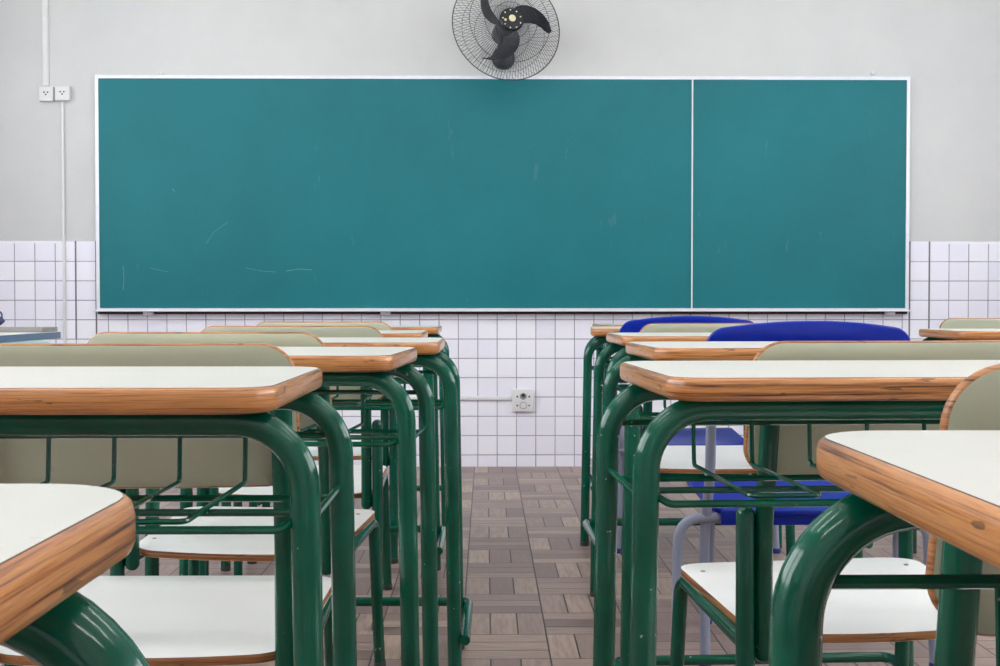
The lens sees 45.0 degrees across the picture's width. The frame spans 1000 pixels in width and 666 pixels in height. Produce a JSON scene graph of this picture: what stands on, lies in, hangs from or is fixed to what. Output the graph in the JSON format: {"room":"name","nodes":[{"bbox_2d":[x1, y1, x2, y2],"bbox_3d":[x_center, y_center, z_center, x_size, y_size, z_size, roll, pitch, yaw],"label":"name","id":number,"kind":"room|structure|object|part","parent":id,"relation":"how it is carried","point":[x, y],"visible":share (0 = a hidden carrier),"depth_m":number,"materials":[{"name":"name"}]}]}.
{"room":"classroom","nodes":[
{"label":"classroom","id":0,"kind":"room"},
{"bbox_2d":[0,466,995,665],"bbox_3d":[0.178,0.830,1.898,6.640,0.100,8.793,0,1,-1],"label":"floor","id":1,"kind":"structure","parent":0,"point":[526,568],"depth_m":3.69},
{"bbox_2d":[6,340,49,342],"bbox_3d":[-1.710,0.375,3.830,0.617,0.722,0.470,0,1,-1],"label":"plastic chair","id":2,"kind":"object","parent":1,"relation":"on","point":[32,341],"visible":0.02,"depth_m":4.03,"materials":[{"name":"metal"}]},
{"bbox_2d":[0,331,60,342],"bbox_3d":[-1.935,0.374,3.387,1.200,0.744,0.600,0,1,-1],"label":"side table","id":3,"kind":"object","parent":1,"relation":"on","point":[5,337],"visible":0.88,"depth_m":3.43,"materials":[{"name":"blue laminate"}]},
{"bbox_2d":[0,327,57,331],"bbox_3d":[-1.722,-0.011,3.606,0.750,0.014,0.130,0,1,-1],"label":"box","id":4,"kind":"object","parent":3,"relation":"on","point":[2,329],"visible":1,"depth_m":3.54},
{"bbox_2d":[0,311,4,324],"bbox_3d":[-1.577,-0.042,3.602,0.190,0.050,0.060,0,1,-1],"label":"pencil case","id":5,"kind":"object","parent":4,"relation":"on","point":[2,320],"visible":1,"depth_m":3.60,"materials":[{"name":"blue fabric"}]},
{"bbox_2d":[0,484,149,665],"bbox_3d":[-0.456,0.443,0.332,0.726,0.746,0.405,0,1,-1],"label":"school desk","id":6,"kind":"object","parent":1,"relation":"on","point":[56,539],"visible":1,"depth_m":0.45,"materials":[{"name":"white laminate"}]},
{"bbox_3d":[-0.457,0.447,0.473,0.684,0.719,0.030,0,1,-1],"label":"leg frame","id":7,"kind":"part","parent":6,"relation":"part of","materials":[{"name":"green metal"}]},
{"bbox_2d":[0,343,332,665],"bbox_3d":[-0.508,0.395,1.848,0.516,0.772,0.465,0,1,-1],"label":"chair","id":8,"kind":"object","parent":1,"relation":"on","point":[171,620],"visible":0.46,"depth_m":1.65,"materials":[{"name":"beige laminate"}]},
{"bbox_3d":[-0.510,0.113,1.641,0.465,0.193,0.061,0,1,-1],"label":"backrest","id":9,"kind":"part","parent":8,"relation":"part of","materials":[{"name":"beige laminate"}]},
{"bbox_3d":[-0.508,0.435,1.852,0.469,0.040,0.399,0,1,-1],"label":"seat","id":10,"kind":"part","parent":8,"relation":"part of","materials":[{"name":"laminate"}]},
{"bbox_3d":[-0.281,0.599,1.885,0.034,0.342,0.402,0,1,-1],"label":"leg","id":11,"kind":"part","parent":8,"relation":"part of","materials":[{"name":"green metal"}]},
{"bbox_2d":[0,366,356,665],"bbox_3d":[-0.510,0.420,1.343,0.726,0.746,0.405,0,1,-1],"label":"school desk","id":12,"kind":"object","parent":1,"relation":"on","point":[114,403],"visible":0.89,"depth_m":1.18,"materials":[{"name":"green metal"}]},
{"bbox_3d":[-0.512,0.424,1.483,0.684,0.719,0.030,0,1,-1],"label":"leg frame","id":13,"kind":"part","parent":12,"relation":"part of","materials":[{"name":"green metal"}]},
{"bbox_3d":[-0.194,0.189,1.335,0.008,0.008,0.293,0,1,-1],"label":"rack rod","id":14,"kind":"part","parent":12,"relation":"part of","materials":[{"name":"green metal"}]},
{"bbox_2d":[3,347,438,665],"bbox_3d":[-0.458,0.403,2.087,0.726,0.746,0.405,0,1,3],"label":"school desk","id":15,"kind":"object","parent":1,"relation":"on","point":[373,367],"visible":0.32,"depth_m":1.91,"materials":[{"name":"green metal"}]},
{"bbox_3d":[-0.451,0.407,2.227,0.684,0.719,0.030,0,1,3],"label":"leg frame","id":16,"kind":"part","parent":15,"relation":"part of","materials":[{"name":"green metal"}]},
{"bbox_3d":[-0.142,0.173,2.060,0.008,0.008,0.293,0,1,3],"label":"rack rod","id":17,"kind":"part","parent":15,"relation":"part of","materials":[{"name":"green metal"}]},
{"bbox_2d":[88,332,385,665],"bbox_3d":[-0.534,0.379,2.542,0.528,0.772,0.465,0,1,6],"label":"chair","id":18,"kind":"object","parent":1,"relation":"on","point":[237,547],"visible":0.34,"depth_m":2.37,"materials":[{"name":"beige laminate"}]},
{"bbox_3d":[-0.757,0.498,2.368,0.030,0.521,0.062,0,1,6],"label":"leg","id":19,"kind":"part","parent":18,"relation":"part of","materials":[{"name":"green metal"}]},
{"bbox_3d":[-0.720,0.583,2.596,0.032,0.342,0.402,0,1,6],"label":"leg","id":20,"kind":"part","parent":18,"relation":"part of","materials":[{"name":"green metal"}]},
{"bbox_3d":[-0.573,0.097,2.339,0.487,0.193,0.061,0,1,6],"label":"backrest","id":21,"kind":"part","parent":18,"relation":"part of","materials":[{"name":"beige laminate"}]},
{"bbox_3d":[-0.511,0.419,2.543,0.438,0.040,0.399,0,1,6],"label":"seat","id":22,"kind":"part","parent":18,"relation":"part of","materials":[{"name":"laminate"}]},
{"bbox_3d":[-0.297,0.584,2.550,0.032,0.342,0.402,0,1,6],"label":"leg","id":23,"kind":"part","parent":18,"relation":"part of","materials":[{"name":"green metal"}]},
{"bbox_2d":[197,326,391,630],"bbox_3d":[-0.537,0.363,3.270,0.489,0.772,0.465,0,1,-1],"label":"chair","id":24,"kind":"object","parent":1,"relation":"on","point":[371,483],"visible":0.33,"depth_m":3.08,"materials":[{"name":"beige laminate"}]},
{"bbox_3d":[-0.762,0.482,3.071,0.030,0.521,0.062,0,1,-1],"label":"leg","id":25,"kind":"part","parent":24,"relation":"part of","materials":[{"name":"green metal"}]},
{"bbox_3d":[-0.753,0.567,3.302,0.032,0.342,0.402,0,1,-1],"label":"leg","id":26,"kind":"part","parent":24,"relation":"part of","materials":[{"name":"green metal"}]},
{"bbox_3d":[-0.533,0.081,3.064,0.478,0.193,0.061,0,1,-1],"label":"backrest","id":27,"kind":"part","parent":24,"relation":"part of","materials":[{"name":"beige laminate"}]},
{"bbox_3d":[-0.540,0.403,3.274,0.438,0.040,0.399,0,1,-1],"label":"seat","id":28,"kind":"part","parent":24,"relation":"part of","materials":[{"name":"laminate"}]},
{"bbox_3d":[-0.313,0.482,3.076,0.030,0.521,0.062,0,1,-1],"label":"leg","id":29,"kind":"part","parent":24,"relation":"part of","materials":[{"name":"green metal"}]},
{"bbox_3d":[-0.328,0.567,3.307,0.032,0.342,0.402,0,1,-1],"label":"leg","id":30,"kind":"part","parent":24,"relation":"part of","materials":[{"name":"green metal"}]},
{"bbox_2d":[145,337,472,665],"bbox_3d":[-0.426,0.388,2.742,0.726,0.746,0.405,0,1,-1],"label":"school desk","id":31,"kind":"object","parent":1,"relation":"on","point":[430,355],"visible":0.43,"depth_m":2.58,"materials":[{"name":"green metal"}]},
{"bbox_2d":[247,322,398,563],"bbox_3d":[-0.569,0.345,4.064,0.482,0.772,0.465,0,1,-1],"label":"chair","id":32,"kind":"object","parent":1,"relation":"on","point":[388,418],"visible":0.21,"depth_m":3.86,"materials":[{"name":"beige laminate"}]},
{"bbox_3d":[-0.791,0.465,3.865,0.030,0.521,0.062,0,1,-1],"label":"leg","id":33,"kind":"part","parent":32,"relation":"part of","materials":[{"name":"green metal"}]},
{"bbox_3d":[-0.567,0.063,3.858,0.452,0.193,0.061,0,1,-1],"label":"backrest","id":34,"kind":"part","parent":32,"relation":"part of","materials":[{"name":"beige laminate"}]},
{"bbox_3d":[-0.569,0.385,4.069,0.438,0.040,0.399,0,1,-1],"label":"seat","id":35,"kind":"part","parent":32,"relation":"part of","materials":[{"name":"laminate"}]},
{"bbox_3d":[-0.342,0.464,3.870,0.030,0.521,0.062,0,1,-1],"label":"leg","id":36,"kind":"part","parent":32,"relation":"part of","materials":[{"name":"green metal"}]},
{"bbox_2d":[206,330,445,575],"bbox_3d":[-0.525,0.368,3.606,0.726,0.746,0.405,0,1,-1],"label":"school desk","id":37,"kind":"object","parent":1,"relation":"on","point":[432,379],"visible":0.08,"depth_m":3.73,"materials":[{"name":"white laminate"}]},
{"bbox_2d":[257,325,448,525],"bbox_3d":[-0.527,0.347,4.536,0.726,0.746,0.405,0,1,-1],"label":"school desk","id":38,"kind":"object","parent":1,"relation":"on","point":[433,330],"visible":0.16,"depth_m":4.38,"materials":[{"name":"green metal"}]},
{"bbox_3d":[-0.528,0.352,4.676,0.684,0.719,0.030,0,1,-1],"label":"leg frame","id":39,"kind":"part","parent":38,"relation":"part of","materials":[{"name":"green metal"}]},
{"bbox_2d":[590,323,744,465],"bbox_3d":[0.749,0.335,5.080,0.726,0.746,0.405,0,1,-1],"label":"school desk","id":40,"kind":"object","parent":1,"relation":"on","point":[594,324],"visible":0.07,"depth_m":4.95,"materials":[{"name":"white laminate"}]},
{"bbox_3d":[0.751,0.346,4.928,0.684,0.719,0.030,0,1,-1],"label":"leg frame","id":41,"kind":"part","parent":40,"relation":"part of","materials":[{"name":"green metal"}]},
{"bbox_3d":[0.748,0.340,5.221,0.684,0.719,0.030,0,1,-1],"label":"leg frame","id":42,"kind":"part","parent":40,"relation":"part of","materials":[{"name":"green metal"}]},
{"bbox_2d":[580,327,781,548],"bbox_3d":[0.628,0.354,4.263,0.685,0.746,0.405,0,1,4],"label":"school desk","id":43,"kind":"object","parent":1,"relation":"on","point":[599,333],"visible":0.3,"depth_m":4.12,"materials":[{"name":"green metal"}]},
{"bbox_3d":[0.638,0.358,4.404,0.684,0.719,0.030,0,1,4],"label":"leg frame","id":44,"kind":"part","parent":43,"relation":"part of","materials":[{"name":"green metal"}]},
{"bbox_2d":[617,316,779,553],"bbox_3d":[0.624,0.333,4.186,0.617,0.790,0.470,0,1,-1],"label":"plastic chair","id":45,"kind":"object","parent":1,"relation":"on","point":[724,436],"visible":0.26,"depth_m":4.01,"materials":[{"name":"blue plastic"}]},
{"bbox_3d":[0.626,0.038,3.980,0.468,0.190,0.073,0,1,-1],"label":"backrest","id":46,"kind":"part","parent":45,"relation":"part of","materials":[{"name":"blue plastic"}]},
{"bbox_3d":[0.625,0.552,4.026,0.612,0.343,0.054,0,1,-1],"label":"leg frame","id":47,"kind":"part","parent":45,"relation":"part of","materials":[{"name":"grey metal"}]},
{"bbox_3d":[0.623,0.361,4.202,0.428,0.032,0.410,0,1,-1],"label":"seat","id":48,"kind":"part","parent":45,"relation":"part of","materials":[{"name":"blue plastic"}]},
{"bbox_2d":[620,323,794,556],"bbox_3d":[0.630,0.352,3.759,0.482,0.772,0.465,0,1,-1],"label":"chair","id":49,"kind":"object","parent":1,"relation":"on","point":[730,459],"visible":0.2,"depth_m":3.57,"materials":[{"name":"beige laminate"}]},
{"bbox_3d":[0.408,0.471,3.559,0.030,0.521,0.062,0,1,-1],"label":"leg","id":50,"kind":"part","parent":49,"relation":"part of","materials":[{"name":"green metal"}]},
{"bbox_3d":[0.633,0.070,3.552,0.452,0.193,0.061,0,1,-1],"label":"backrest","id":51,"kind":"part","parent":49,"relation":"part of","materials":[{"name":"beige laminate"}]},
{"bbox_3d":[0.630,0.392,3.763,0.438,0.040,0.399,0,1,-1],"label":"seat","id":52,"kind":"part","parent":49,"relation":"part of","materials":[{"name":"laminate"}]},
{"bbox_3d":[0.858,0.471,3.564,0.030,0.521,0.062,0,1,-1],"label":"leg","id":53,"kind":"part","parent":49,"relation":"part of","materials":[{"name":"green metal"}]},
{"bbox_2d":[583,333,872,596],"bbox_3d":[0.601,0.376,3.281,0.726,0.746,0.405,0,1,-2],"label":"school desk","id":54,"kind":"object","parent":1,"relation":"on","point":[618,341],"visible":0.27,"depth_m":3.39,"materials":[{"name":"white laminate"}]},
{"bbox_3d":[0.597,0.380,3.422,0.684,0.719,0.030,0,1,-2],"label":"leg frame","id":55,"kind":"part","parent":54,"relation":"part of","materials":[{"name":"green metal"}]},
{"bbox_2d":[602,341,913,665],"bbox_3d":[0.555,0.395,2.424,0.685,0.746,0.405,0,1,-3],"label":"school desk","id":56,"kind":"object","parent":1,"relation":"on","point":[651,350],"visible":0.2,"depth_m":2.26,"materials":[{"name":"green metal"}]},
{"bbox_3d":[0.564,0.406,2.271,0.684,0.719,0.030,0,1,-3],"label":"leg frame","id":57,"kind":"part","parent":56,"relation":"part of","materials":[{"name":"green metal"}]},
{"bbox_2d":[593,360,999,665],"bbox_3d":[0.470,0.416,1.516,0.726,0.746,0.405,0,1,-3],"label":"school desk","id":58,"kind":"object","parent":1,"relation":"on","point":[809,393],"visible":0.89,"depth_m":1.34,"materials":[{"name":"green metal"}]},
{"bbox_3d":[0.154,0.186,1.486,0.008,0.008,0.293,0,1,-3],"label":"rack rod","id":59,"kind":"part","parent":58,"relation":"part of","materials":[{"name":"green metal"}]},
{"bbox_3d":[0.463,0.420,1.656,0.684,0.719,0.030,0,1,-3],"label":"leg frame","id":60,"kind":"part","parent":58,"relation":"part of","materials":[{"name":"green metal"}]},
{"bbox_3d":[0.479,0.427,1.364,0.684,0.719,0.030,0,1,-3],"label":"leg frame","id":61,"kind":"part","parent":58,"relation":"part of","materials":[{"name":"green metal"}]},
{"bbox_2d":[671,321,935,665],"bbox_3d":[0.689,0.363,2.897,0.617,0.790,0.470,0,1,-1],"label":"plastic chair","id":62,"kind":"object","parent":1,"relation":"on","point":[785,330],"visible":0.34,"depth_m":2.71,"materials":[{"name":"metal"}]},
{"bbox_3d":[0.686,0.564,3.104,0.324,0.361,0.059,0,1,-1],"label":"leg frame","id":63,"kind":"part","parent":62,"relation":"part of","materials":[{"name":"grey metal"}]},
{"bbox_3d":[0.688,0.391,2.913,0.428,0.032,0.410,0,1,-1],"label":"seat","id":64,"kind":"part","parent":62,"relation":"part of","materials":[{"name":"blue plastic"}]},
{"bbox_3d":[0.690,0.581,2.737,0.612,0.343,0.054,0,1,-1],"label":"leg frame","id":65,"kind":"part","parent":62,"relation":"part of","materials":[{"name":"metal"}]},
{"bbox_3d":[0.691,0.067,2.691,0.468,0.190,0.073,0,1,-1],"label":"backrest","id":66,"kind":"part","parent":62,"relation":"part of","materials":[{"name":"blue plastic"}]},
{"bbox_2d":[670,340,999,665],"bbox_3d":[0.554,0.392,1.974,0.482,0.772,0.465,0,1,-8],"label":"chair","id":67,"kind":"object","parent":1,"relation":"on","point":[737,596],"visible":0.55,"depth_m":1.76,"materials":[{"name":"beige laminate"}]},
{"bbox_3d":[0.339,0.597,1.979,0.032,0.342,0.402,0,1,-8],"label":"leg","id":68,"kind":"part","parent":67,"relation":"part of","materials":[{"name":"green metal"}]},
{"bbox_3d":[0.359,0.512,1.748,0.030,0.521,0.062,0,1,-8],"label":"leg","id":69,"kind":"part","parent":67,"relation":"part of","materials":[{"name":"green metal"}]},
{"bbox_3d":[0.553,0.432,1.979,0.438,0.040,0.399,0,1,-8],"label":"seat","id":70,"kind":"part","parent":67,"relation":"part of","materials":[{"name":"laminate"}]},
{"bbox_3d":[0.578,0.110,1.770,0.435,0.193,0.061,0,1,-8],"label":"backrest","id":71,"kind":"part","parent":67,"relation":"part of","materials":[{"name":"beige laminate"}]},
{"bbox_3d":[0.760,0.595,2.039,0.032,0.342,0.402,0,1,-8],"label":"leg","id":72,"kind":"part","parent":67,"relation":"part of","materials":[{"name":"green metal"}]},
{"bbox_2d":[769,430,999,665],"bbox_3d":[0.489,0.438,0.561,0.726,0.746,0.405,0,1,-1],"label":"school desk","id":73,"kind":"object","parent":1,"relation":"on","point":[945,484],"visible":1,"depth_m":0.68,"materials":[{"name":"green metal"}]},
{"bbox_3d":[0.487,0.442,0.702,0.684,0.719,0.030,0,1,-1],"label":"leg frame","id":74,"kind":"part","parent":73,"relation":"part of","materials":[{"name":"green metal"}]},
{"bbox_2d":[913,329,999,553],"bbox_3d":[1.700,0.362,3.872,0.726,0.746,0.405,0,1,-1],"label":"school desk","id":75,"kind":"object","parent":1,"relation":"on","point":[931,334],"visible":0.19,"depth_m":3.75,"materials":[{"name":"white laminate"}]},
{"bbox_3d":[1.699,0.367,4.012,0.684,0.719,0.030,0,1,-1],"label":"leg frame","id":76,"kind":"part","parent":75,"relation":"part of","materials":[{"name":"green metal"}]},
{"bbox_2d":[925,364,999,665],"bbox_3d":[0.522,0.408,1.070,0.482,0.782,0.465,0,1,-1],"label":"chair","id":77,"kind":"object","parent":1,"relation":"on","point":[963,615],"visible":0.62,"depth_m":0.85,"materials":[{"name":"laminate"}]},
{"bbox_2d":[939,318,999,328],"bbox_3d":[2.030,0.320,5.165,0.482,0.772,0.465,0,1,-1],"label":"chair","id":78,"kind":"object","parent":1,"relation":"on","point":[951,323],"visible":0.06,"depth_m":4.93,"materials":[{"name":"beige laminate"}]},
{"bbox_2d":[0,0,999,466],"bbox_3d":[0.128,-0.967,6.195,6.400,3.300,0.120,0,1,-1],"label":"wall","id":79,"kind":"structure","parent":0,"point":[949,50],"depth_m":6.13,"materials":[{"name":"white paint"}]},
{"bbox_2d":[42,0,48,85],"bbox_3d":[-2.295,-1.931,6.079,0.032,1.368,0.012,0,1,-1],"label":"duct","id":80,"kind":"object","parent":79,"relation":"attached to","point":[45,3],"visible":1,"depth_m":6.08,"materials":[{"name":"white plastic"}]},
{"bbox_2d":[39,87,54,101],"bbox_3d":[-2.287,-1.206,6.086,0.070,0.072,0.031,0,1,-1],"label":"wall socket","id":81,"kind":"object","parent":79,"relation":"attached to","point":[46,94],"visible":1,"depth_m":6.07,"materials":[{"name":"white plastic"}]},
{"bbox_2d":[55,86,70,100],"bbox_3d":[-2.205,-1.208,6.087,0.073,0.072,0.031,0,1,-1],"label":"wall socket","id":82,"kind":"object","parent":79,"relation":"attached to","point":[62,93],"visible":1,"depth_m":6.07,"materials":[{"name":"white plastic"}]},
{"bbox_2d":[61,101,66,342],"bbox_3d":[-2.210,-0.245,6.117,0.014,1.860,0.014,0,1,-1],"label":"duct","id":83,"kind":"object","parent":79,"relation":"attached to","point":[62,102],"visible":0.56,"depth_m":6.11,"materials":[{"name":"white plastic"}]},
{"bbox_2d":[409,396,511,399],"bbox_3d":[-0.403,0.334,6.151,0.928,0.020,0.014,0,1,-1],"label":"duct","id":84,"kind":"object","parent":79,"relation":"attached to","point":[411,397],"visible":0.44,"depth_m":6.15,"materials":[{"name":"white plastic"}]},
{"bbox_2d":[93,71,911,314],"bbox_3d":[0.021,-0.711,6.104,4.129,1.242,0.069,0,1,-1],"label":"chalkboard","id":85,"kind":"object","parent":79,"relation":"attached to","point":[216,194],"visible":1,"depth_m":6.12,"materials":[{"name":"teal plastic"}]},
{"bbox_3d":[-2.035,-0.705,6.103,0.017,1.193,0.020,0,1,-1],"label":"frame rail","id":86,"kind":"part","parent":85,"relation":"part of","materials":[{"name":"metal"}]},
{"bbox_3d":[-0.525,-0.706,6.121,3.004,1.159,0.012,0,1,-1],"label":"writing panel","id":87,"kind":"part","parent":85,"relation":"part of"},
{"bbox_3d":[0.021,-0.118,6.141,4.129,0.017,0.020,0,1,-1],"label":"frame rail","id":88,"kind":"part","parent":85,"relation":"part of","materials":[{"name":"metal"}]},
{"bbox_3d":[0.021,-1.294,6.114,4.129,0.017,0.020,0,1,-1],"label":"frame rail","id":89,"kind":"part","parent":85,"relation":"part of","materials":[{"name":"metal"}]},
{"bbox_3d":[1.523,-0.706,6.145,1.092,1.159,0.012,0,1,-1],"label":"writing panel","id":90,"kind":"part","parent":85,"relation":"part of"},
{"bbox_3d":[2.077,-0.707,6.151,0.017,1.193,0.020,0,1,-1],"label":"frame rail","id":91,"kind":"part","parent":85,"relation":"part of","materials":[{"name":"metal"}]},
{"bbox_2d":[452,0,559,80],"bbox_3d":[0.046,-1.488,5.878,0.390,0.539,0.452,1,1,29],"label":"wall fan","id":92,"kind":"object","parent":79,"relation":"attached to","point":[505,33],"visible":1,"depth_m":5.80,"materials":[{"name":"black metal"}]},
{"bbox_3d":[-0.044,-1.590,5.826,0.100,0.216,0.084,0,1,-1],"label":"blade","id":93,"kind":"part","parent":92,"relation":"part of","materials":[{"name":"grey plastic"}]},
{"bbox_3d":[-0.002,-1.387,5.816,0.185,0.158,0.074,0,1,-19],"label":"blade","id":94,"kind":"part","parent":92,"relation":"part of","materials":[{"name":"grey plastic"}]},
{"bbox_3d":[0.017,-1.393,6.100,0.120,0.120,0.048,0,1,-1],"label":"wall plate","id":95,"kind":"part","parent":92,"relation":"part of","materials":[{"name":"grey plastic"}]},
{"bbox_3d":[0.143,-1.528,5.874,0.211,0.126,0.058,0,1,-16],"label":"blade","id":96,"kind":"part","parent":92,"relation":"part of","materials":[{"name":"grey plastic"}]},
{"bbox_2d":[512,389,533,411],"bbox_3d":[0.118,0.344,6.151,0.112,0.114,0.027,0,1,-1],"label":"wall outlet","id":97,"kind":"object","parent":79,"relation":"attached to","point":[522,399],"visible":1,"depth_m":6.14,"materials":[{"name":"white plastic"}]}
]}

